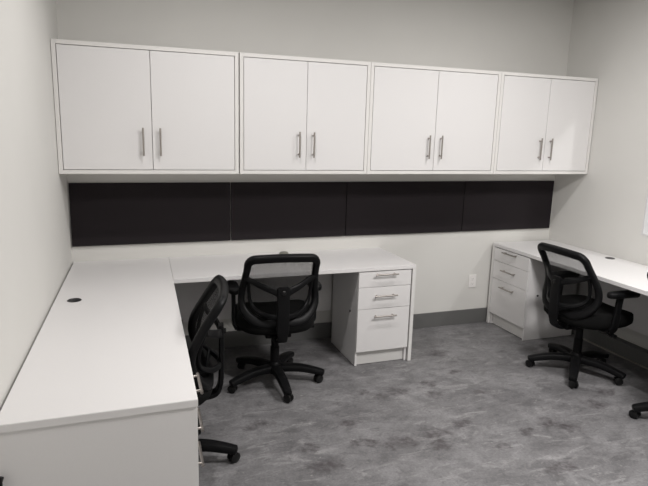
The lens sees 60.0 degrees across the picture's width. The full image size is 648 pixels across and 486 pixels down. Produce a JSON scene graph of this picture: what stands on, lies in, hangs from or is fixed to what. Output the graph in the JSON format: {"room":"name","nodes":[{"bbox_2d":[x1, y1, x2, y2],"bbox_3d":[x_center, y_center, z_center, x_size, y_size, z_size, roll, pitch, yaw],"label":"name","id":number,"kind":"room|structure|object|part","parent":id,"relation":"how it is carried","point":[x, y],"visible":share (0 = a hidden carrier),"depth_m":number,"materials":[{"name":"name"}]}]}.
{"room":"office","nodes":[
{"label":"office","id":0,"kind":"room"},
{"bbox_2d":[0,0,71,410],"bbox_3d":[-0.924,0.006,1.075,0.143,2.850,5.608,-2,12,-18],"label":"wall","id":1,"kind":"structure","parent":0,"point":[36,253],"depth_m":2.46,"materials":[{"name":"paint"}]},
{"bbox_2d":[56,0,573,334],"bbox_3d":[0.913,-0.674,4.715,6.400,2.850,0.150,-2,12,-19],"label":"wall","id":2,"kind":"structure","parent":0,"point":[518,36],"depth_m":4.31,"materials":[{"name":"paint"}]},
{"bbox_2d":[50,39,238,173],"bbox_3d":[-1.125,-0.849,3.635,1.088,0.774,0.409,-2,12,-19],"label":"upper cabinet","id":3,"kind":"object","parent":2,"relation":"attached to","point":[120,108],"visible":1,"depth_m":3.46,"materials":[{"name":"white laminate"}]},
{"bbox_3d":[-1.316,-0.807,3.402,0.515,0.719,0.018,-2,12,-19],"label":"door","id":4,"kind":"part","parent":3,"relation":"part of","materials":[{"name":"white laminate"}]},
{"bbox_3d":[-1.120,-0.627,3.482,0.012,0.172,0.037,-2,12,-19],"label":"handle","id":5,"kind":"part","parent":3,"relation":"part of","materials":[{"name":"silver metal"}]},
{"bbox_3d":[-1.023,-0.631,3.517,0.012,0.172,0.037,-2,12,-19],"label":"handle","id":6,"kind":"part","parent":3,"relation":"part of","materials":[{"name":"silver metal"}]},
{"bbox_3d":[-0.828,-0.828,3.574,0.515,0.719,0.018,-2,12,-19],"label":"door","id":7,"kind":"part","parent":3,"relation":"part of","materials":[{"name":"white laminate"}]},
{"bbox_2d":[68,182,229,246],"bbox_3d":[-1.198,-0.209,3.956,1.077,0.431,0.020,-2,12,-19],"label":"wall panel","id":8,"kind":"object","parent":2,"relation":"attached to","point":[101,214],"visible":1,"depth_m":3.94,"materials":[{"name":"black fabric"}]},
{"bbox_2d":[231,182,346,239],"bbox_3d":[-0.258,-0.250,4.288,0.907,0.431,0.020,-2,12,-19],"label":"wall panel","id":9,"kind":"object","parent":2,"relation":"attached to","point":[259,210],"visible":1,"depth_m":4.27,"materials":[{"name":"black fabric"}]},
{"bbox_2d":[238,52,370,173],"bbox_3d":[-0.172,-0.890,3.972,0.919,0.774,0.409,-2,12,-19],"label":"upper cabinet","id":10,"kind":"object","parent":2,"relation":"attached to","point":[298,115],"visible":0.88,"depth_m":3.81,"materials":[{"name":"white laminate"}]},
{"bbox_3d":[-0.323,-0.850,3.753,0.430,0.719,0.018,-2,12,-19],"label":"door","id":11,"kind":"part","parent":10,"relation":"part of","materials":[{"name":"white laminate"}]},
{"bbox_3d":[-0.168,-0.668,3.819,0.012,0.172,0.037,-2,12,-19],"label":"handle","id":12,"kind":"part","parent":10,"relation":"part of","materials":[{"name":"silver metal"}]},
{"bbox_3d":[-0.070,-0.672,3.853,0.012,0.172,0.037,-2,12,-19],"label":"handle","id":13,"kind":"part","parent":10,"relation":"part of","materials":[{"name":"silver metal"}]},
{"bbox_3d":[0.085,-0.868,3.897,0.430,0.719,0.018,-2,12,-19],"label":"door","id":14,"kind":"part","parent":10,"relation":"part of","materials":[{"name":"white laminate"}]},
{"bbox_2d":[185,307,486,350],"bbox_3d":[0.161,0.706,4.646,4.026,0.131,0.012,-2,12,-19],"label":"baseboard","id":15,"kind":"structure","parent":2,"relation":"attached to","point":[433,319],"depth_m":4.58,"materials":[{"name":"grey rubber"}]},
{"bbox_2d":[345,181,464,235],"bbox_3d":[0.679,-0.290,4.619,1.070,0.431,0.020,-2,12,-19],"label":"wall panel","id":16,"kind":"object","parent":2,"relation":"attached to","point":[393,207],"visible":1,"depth_m":4.60,"materials":[{"name":"black fabric"}]},
{"bbox_2d":[367,62,501,173],"bbox_3d":[0.771,-0.931,4.306,1.080,0.774,0.409,-2,12,-19],"label":"upper cabinet","id":17,"kind":"object","parent":2,"relation":"attached to","point":[423,119],"visible":0.84,"depth_m":4.14,"materials":[{"name":"white laminate"}]},
{"bbox_3d":[0.583,-0.889,4.073,0.511,0.719,0.018,-2,12,-19],"label":"door","id":18,"kind":"part","parent":17,"relation":"part of","materials":[{"name":"white laminate"}]},
{"bbox_3d":[0.776,-0.709,4.152,0.012,0.172,0.037,-2,12,-19],"label":"handle","id":19,"kind":"part","parent":17,"relation":"part of","materials":[{"name":"silver metal"}]},
{"bbox_3d":[0.873,-0.713,4.187,0.012,0.172,0.037,-2,12,-19],"label":"handle","id":20,"kind":"part","parent":17,"relation":"part of","materials":[{"name":"silver metal"}]},
{"bbox_3d":[1.067,-0.910,4.244,0.511,0.719,0.018,-2,12,-19],"label":"door","id":21,"kind":"part","parent":17,"relation":"part of","materials":[{"name":"white laminate"}]},
{"bbox_2d":[468,275,475,287],"bbox_3d":[1.318,0.338,4.989,0.074,0.116,0.008,-2,12,-19],"label":"wall outlet","id":22,"kind":"object","parent":2,"relation":"attached to","point":[472,278],"visible":1,"depth_m":4.99,"materials":[{"name":"white plastic"}]},
{"bbox_2d":[461,181,553,230],"bbox_3d":[1.627,-0.331,4.954,0.932,0.431,0.020,-2,12,-19],"label":"wall panel","id":23,"kind":"object","parent":2,"relation":"attached to","point":[487,205],"visible":1,"depth_m":4.94,"materials":[{"name":"black fabric"}]},
{"bbox_2d":[493,72,597,173],"bbox_3d":[1.723,-0.972,4.642,0.937,0.774,0.409,-2,12,-19],"label":"upper cabinet","id":24,"kind":"object","parent":2,"relation":"attached to","point":[545,122],"visible":0.86,"depth_m":4.48,"materials":[{"name":"white laminate"}]},
{"bbox_3d":[1.568,-0.932,4.421,0.439,0.719,0.018,-2,12,-19],"label":"door","id":25,"kind":"part","parent":24,"relation":"part of","materials":[{"name":"white laminate"}]},
{"bbox_3d":[1.728,-0.750,4.489,0.012,0.172,0.037,-2,12,-19],"label":"handle","id":26,"kind":"part","parent":24,"relation":"part of","materials":[{"name":"silver metal"}]},
{"bbox_3d":[1.825,-0.754,4.523,0.012,0.172,0.037,-2,12,-19],"label":"handle","id":27,"kind":"part","parent":24,"relation":"part of","materials":[{"name":"silver metal"}]},
{"bbox_3d":[1.985,-0.950,4.569,0.439,0.719,0.018,-2,12,-19],"label":"door","id":28,"kind":"part","parent":24,"relation":"part of","materials":[{"name":"white laminate"}]},
{"bbox_2d":[197,321,647,485],"bbox_3d":[1.834,1.331,2.355,6.400,0.100,6.000,-2,12,-19],"label":"floor","id":29,"kind":"structure","parent":0,"point":[467,408],"depth_m":3.33,"materials":[{"name":"concrete"}]},
{"bbox_2d":[0,257,198,485],"bbox_3d":[-1.082,0.698,2.960,0.628,0.738,2.308,-2,12,-18],"label":"desk","id":30,"kind":"object","parent":29,"relation":"on","point":[104,394],"visible":1,"depth_m":2.00,"materials":[{"name":"white laminate"}]},
{"bbox_3d":[-1.022,0.820,1.787,0.012,0.180,0.037,-2,12,-19],"label":"handle","id":31,"kind":"part","parent":30,"relation":"part of","materials":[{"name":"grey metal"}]},
{"bbox_3d":[-0.750,0.929,1.940,0.627,0.707,0.016,-2,12,-19],"label":"panel","id":32,"kind":"part","parent":30,"relation":"part of","materials":[{"name":"white laminate"}]},
{"bbox_2d":[193,372,204,466],"bbox_3d":[-0.744,0.879,2.187,0.532,0.705,0.400,-2,12,-18],"label":"drawer pedestal","id":33,"kind":"object","parent":29,"relation":"on","point":[197,375],"visible":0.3,"depth_m":2.21,"materials":[{"name":"white laminate"}]},
{"bbox_3d":[-0.499,0.549,2.197,0.037,0.012,0.176,-2,12,-18],"label":"handle","id":34,"kind":"part","parent":33,"relation":"part of","materials":[{"name":"silver metal"}]},
{"bbox_3d":[-0.503,0.702,2.228,0.037,0.012,0.176,-2,12,-18],"label":"handle","id":35,"kind":"part","parent":33,"relation":"part of","materials":[{"name":"silver metal"}]},
{"bbox_3d":[-0.507,0.849,2.257,0.037,0.012,0.176,-2,12,-18],"label":"handle","id":36,"kind":"part","parent":33,"relation":"part of","materials":[{"name":"silver metal"}]},
{"bbox_2d":[181,275,239,462],"bbox_3d":[-0.738,0.656,2.720,0.665,0.938,0.660,-1,12,-13],"label":"office chair","id":37,"kind":"object","parent":29,"relation":"on","point":[200,361],"visible":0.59,"depth_m":2.73,"materials":[{"name":"black plastic"}]},
{"bbox_3d":[-0.807,0.679,2.725,0.524,0.116,0.516,-1,12,-13],"label":"seat","id":38,"kind":"part","parent":37,"relation":"part of","materials":[{"name":"black fabric"}]},
{"bbox_3d":[-0.564,0.432,2.728,0.201,0.490,0.521,-1,12,-13],"label":"frame","id":39,"kind":"part","parent":37,"relation":"part of","materials":[{"name":"black plastic"}]},
{"bbox_3d":[-0.589,1.029,2.827,0.308,0.081,0.072,0,11,-7],"label":"leg","id":40,"kind":"part","parent":37,"relation":"part of","materials":[{"name":"black plastic"}]},
{"bbox_2d":[227,253,324,402],"bbox_3d":[-0.315,0.475,3.682,0.653,0.937,0.656,-2,12,-16],"label":"office chair","id":41,"kind":"object","parent":29,"relation":"on","point":[278,319],"visible":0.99,"depth_m":3.51,"materials":[{"name":"black plastic"}]},
{"bbox_3d":[-0.507,0.436,3.646,0.197,0.278,0.081,1,11,-4],"label":"armrest","id":42,"kind":"part","parent":41,"relation":"part of","materials":[{"name":"black plastic"}]},
{"bbox_3d":[-0.476,0.864,3.664,0.308,0.081,0.072,-7,14,-37],"label":"leg","id":43,"kind":"part","parent":41,"relation":"part of","materials":[{"name":"black plastic"}]},
{"bbox_3d":[-0.482,0.821,3.874,0.308,0.081,0.072,9,14,33],"label":"leg","id":44,"kind":"part","parent":41,"relation":"part of","materials":[{"name":"black plastic"}]},
{"bbox_3d":[-0.335,0.486,3.748,0.516,0.116,0.524,-2,12,-16],"label":"seat","id":45,"kind":"part","parent":41,"relation":"part of","materials":[{"name":"black fabric"}]},
{"bbox_3d":[-0.264,0.290,3.472,0.521,0.490,0.201,-2,12,-16],"label":"frame","id":46,"kind":"part","parent":41,"relation":"part of","materials":[{"name":"black plastic"}]},
{"bbox_3d":[-0.271,0.881,3.606,0.072,0.081,0.308,-2,12,-19],"label":"leg","id":47,"kind":"part","parent":41,"relation":"part of","materials":[{"name":"black plastic"}]},
{"bbox_3d":[-0.280,0.812,3.945,0.072,0.081,0.308,5,12,16],"label":"leg","id":48,"kind":"part","parent":41,"relation":"part of","materials":[{"name":"black plastic"}]},
{"bbox_3d":[-0.150,0.849,3.779,0.308,0.081,0.072,1,11,-2],"label":"leg","id":49,"kind":"part","parent":41,"relation":"part of","materials":[{"name":"black plastic"}]},
{"bbox_2d":[169,247,415,360],"bbox_3d":[-0.247,0.481,4.118,1.697,0.751,0.623,-2,12,-19],"label":"desk","id":50,"kind":"object","parent":29,"relation":"on","point":[192,275],"visible":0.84,"depth_m":4.09,"materials":[{"name":"white laminate"}]},
{"bbox_3d":[-0.520,0.339,4.265,1.233,0.454,0.016,-2,12,-19],"label":"modesty panel","id":51,"kind":"part","parent":50,"relation":"part of","materials":[{"name":"white laminate"}]},
{"bbox_3d":[0.543,0.471,4.392,0.026,0.706,0.604,-2,12,-19],"label":"panel","id":52,"kind":"part","parent":50,"relation":"part of","materials":[{"name":"white laminate"}]},
{"bbox_2d":[331,269,411,365],"bbox_3d":[0.349,0.494,4.255,0.415,0.705,0.537,-2,12,-19],"label":"drawer pedestal","id":53,"kind":"object","parent":29,"relation":"on","point":[370,309],"visible":0.94,"depth_m":4.06,"materials":[{"name":"white laminate"}]},
{"bbox_3d":[0.351,0.579,4.266,0.408,0.317,0.451,-2,12,-19],"label":"drawer","id":54,"kind":"part","parent":53,"relation":"part of","materials":[{"name":"white laminate"}]},
{"bbox_3d":[0.357,0.344,4.218,0.408,0.157,0.451,-2,12,-19],"label":"drawer","id":55,"kind":"part","parent":53,"relation":"part of","materials":[{"name":"white laminate"}]},
{"bbox_3d":[0.361,0.210,4.192,0.408,0.110,0.451,-2,12,-19],"label":"drawer","id":56,"kind":"part","parent":53,"relation":"part of","materials":[{"name":"white laminate"}]},
{"bbox_3d":[0.435,0.521,4.021,0.176,0.012,0.037,-2,12,-19],"label":"handle","id":57,"kind":"part","parent":53,"relation":"part of","materials":[{"name":"silver metal"}]},
{"bbox_3d":[0.439,0.374,3.991,0.176,0.012,0.037,-2,12,-19],"label":"handle","id":58,"kind":"part","parent":53,"relation":"part of","materials":[{"name":"silver metal"}]},
{"bbox_3d":[0.444,0.221,3.960,0.176,0.012,0.037,-2,12,-19],"label":"handle","id":59,"kind":"part","parent":53,"relation":"part of","materials":[{"name":"silver metal"}]},
{"bbox_2d":[489,247,576,340],"bbox_3d":[1.794,0.411,4.869,0.552,0.705,0.461,-2,12,-19],"label":"drawer pedestal","id":60,"kind":"object","parent":29,"relation":"on","point":[516,303],"visible":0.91,"depth_m":4.70,"materials":[{"name":"white laminate"}]},
{"bbox_3d":[1.785,0.494,4.884,0.466,0.317,0.454,-2,12,-19],"label":"drawer","id":61,"kind":"part","parent":60,"relation":"part of","materials":[{"name":"white laminate"}]},
{"bbox_3d":[1.791,0.259,4.837,0.466,0.157,0.454,-2,12,-19],"label":"drawer","id":62,"kind":"part","parent":60,"relation":"part of","materials":[{"name":"white laminate"}]},
{"bbox_3d":[1.795,0.125,4.810,0.466,0.110,0.454,-2,12,-19],"label":"drawer","id":63,"kind":"part","parent":60,"relation":"part of","materials":[{"name":"white laminate"}]},
{"bbox_2d":[486,240,647,335],"bbox_3d":[2.265,0.626,3.783,0.627,0.738,2.920,-2,12,-19],"label":"desk","id":64,"kind":"object","parent":29,"relation":"on","point":[613,273],"visible":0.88,"depth_m":4.24,"materials":[{"name":"white laminate"}]},
{"bbox_3d":[1.740,0.361,5.106,0.539,0.706,0.026,-2,12,-19],"label":"panel","id":65,"kind":"part","parent":64,"relation":"part of","materials":[{"name":"white laminate"}]},
{"bbox_3d":[2.561,0.557,3.621,0.016,0.459,2.390,-2,12,-19],"label":"modesty panel","id":66,"kind":"part","parent":64,"relation":"part of","materials":[{"name":"white laminate"}]},
{"bbox_2d":[525,242,640,388],"bbox_3d":[1.849,0.469,4.012,0.636,0.937,0.642,-2,12,-19],"label":"office chair","id":67,"kind":"object","parent":29,"relation":"on","point":[570,311],"visible":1,"depth_m":3.85,"materials":[{"name":"black plastic"}]},
{"bbox_3d":[1.647,0.836,4.098,0.308,0.081,0.072,3,11,8],"label":"leg","id":68,"kind":"part","parent":67,"relation":"part of","materials":[{"name":"black plastic"}]},
{"bbox_3d":[1.798,0.810,4.248,0.072,0.081,0.308,0,12,-9],"label":"leg","id":69,"kind":"part","parent":67,"relation":"part of","materials":[{"name":"black plastic"}]},
{"bbox_3d":[1.661,0.261,3.888,0.201,0.490,0.521,-2,12,-19],"label":"frame","id":70,"kind":"part","parent":67,"relation":"part of","materials":[{"name":"black plastic"}]},
{"bbox_3d":[1.745,0.876,3.912,0.072,0.081,0.308,7,13,26],"label":"leg","id":71,"kind":"part","parent":67,"relation":"part of","materials":[{"name":"black plastic"}]},
{"bbox_3d":[1.882,0.494,4.017,0.524,0.116,0.516,-2,12,-19],"label":"seat","id":72,"kind":"part","parent":67,"relation":"part of","materials":[{"name":"black fabric"}]},
{"bbox_3d":[1.989,0.834,4.154,0.308,0.081,0.072,-4,13,-27],"label":"leg","id":73,"kind":"part","parent":67,"relation":"part of","materials":[{"name":"black plastic"}]},
{"bbox_3d":[1.956,0.875,3.946,0.308,0.081,0.072,13,16,43],"label":"leg","id":74,"kind":"part","parent":67,"relation":"part of","materials":[{"name":"black plastic"}]},
{"bbox_3d":[1.910,0.469,3.814,0.081,0.278,0.197,-5,13,-31],"label":"armrest","id":75,"kind":"part","parent":67,"relation":"part of","materials":[{"name":"black plastic"}]},
{"bbox_3d":[1.928,0.609,3.866,0.032,0.023,0.195,-2,12,-19],"label":"lever","id":76,"kind":"part","parent":67,"relation":"part of","materials":[{"name":"black plastic"}]},
{"bbox_2d":[629,272,647,418],"bbox_3d":[2.224,0.623,3.297,0.637,0.937,0.642,-2,12,-19],"label":"office chair","id":77,"kind":"object","parent":29,"relation":"on","point":[637,408],"visible":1,"depth_m":3.39,"materials":[{"name":"black plastic"}]},
{"bbox_3d":[2.023,0.990,3.382,0.308,0.081,0.072,3,11,8],"label":"leg","id":78,"kind":"part","parent":77,"relation":"part of","materials":[{"name":"black plastic"}]},
{"bbox_2d":[548,0,647,349],"bbox_3d":[3.090,-0.167,2.494,0.130,2.850,5.600,-2,12,-19],"label":"wall","id":79,"kind":"structure","parent":0,"point":[601,210],"depth_m":4.46,"materials":[{"name":"paint"}]},
{"bbox_2d":[571,329,647,369],"bbox_3d":[2.960,1.181,2.725,0.071,0.111,5.588,-2,12,-19],"label":"baseboard","id":80,"kind":"structure","parent":79,"relation":"attached to","point":[638,354],"depth_m":4.41,"materials":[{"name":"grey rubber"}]},
{"bbox_2d":[641,189,647,235],"bbox_3d":[2.777,-0.465,3.339,0.133,1.175,1.785,-2,12,-19],"label":"window","id":81,"kind":"structure","parent":79,"relation":"in","point":[644,232],"depth_m":4.23,"materials":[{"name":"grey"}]}
]}

